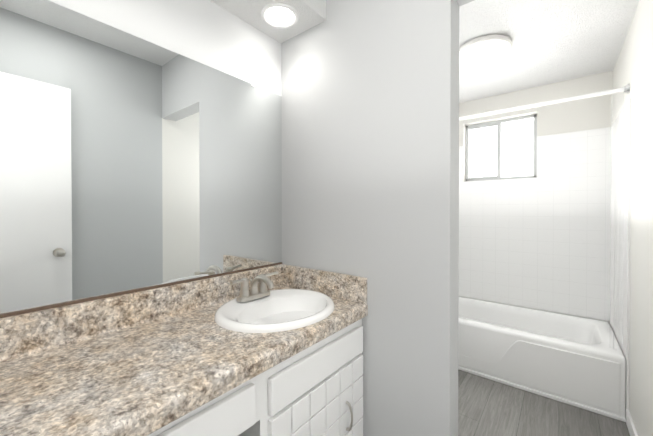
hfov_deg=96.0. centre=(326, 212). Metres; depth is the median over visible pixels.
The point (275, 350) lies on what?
bathroom vanity
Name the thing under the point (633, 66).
wall
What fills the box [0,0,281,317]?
mirror
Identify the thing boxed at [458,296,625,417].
bathtub
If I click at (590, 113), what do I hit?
wall
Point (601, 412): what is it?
baseboard
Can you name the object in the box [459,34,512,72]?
flush-mount light
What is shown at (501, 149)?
window
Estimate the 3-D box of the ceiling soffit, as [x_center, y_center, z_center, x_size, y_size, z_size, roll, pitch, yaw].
[-0.594,-1.117,0.963,0.320,0.340,1.500,0,1,38]
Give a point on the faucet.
(261, 293)
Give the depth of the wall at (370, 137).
1.25 m
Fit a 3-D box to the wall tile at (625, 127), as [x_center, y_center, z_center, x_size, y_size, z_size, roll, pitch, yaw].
[1.985,0.281,1.997,0.010,1.890,0.750,0,1,38]
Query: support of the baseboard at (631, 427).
attached to the wall at (633, 66)
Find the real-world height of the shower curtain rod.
1.605 m
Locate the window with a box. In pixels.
[466,114,536,181]
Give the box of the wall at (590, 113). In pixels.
[459,71,612,323]
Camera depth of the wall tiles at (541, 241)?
2.54 m
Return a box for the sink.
[214,289,334,332]
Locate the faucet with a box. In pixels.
[230,271,278,301]
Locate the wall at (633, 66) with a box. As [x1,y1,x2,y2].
[613,0,652,435]
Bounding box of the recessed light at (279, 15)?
[261,3,298,27]
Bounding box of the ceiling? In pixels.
[459,0,639,102]
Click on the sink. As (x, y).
(276, 310)
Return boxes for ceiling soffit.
[210,0,325,42]
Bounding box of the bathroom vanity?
[0,264,367,435]
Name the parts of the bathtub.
panel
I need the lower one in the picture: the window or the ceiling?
the window
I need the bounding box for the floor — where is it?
[458,370,629,435]
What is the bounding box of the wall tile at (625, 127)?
[610,98,630,417]
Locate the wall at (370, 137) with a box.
[281,0,473,435]
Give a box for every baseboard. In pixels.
[458,366,625,421]
[626,409,637,435]
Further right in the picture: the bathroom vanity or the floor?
the floor
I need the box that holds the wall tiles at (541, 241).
[459,127,610,320]
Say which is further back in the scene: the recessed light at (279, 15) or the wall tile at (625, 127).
the wall tile at (625, 127)

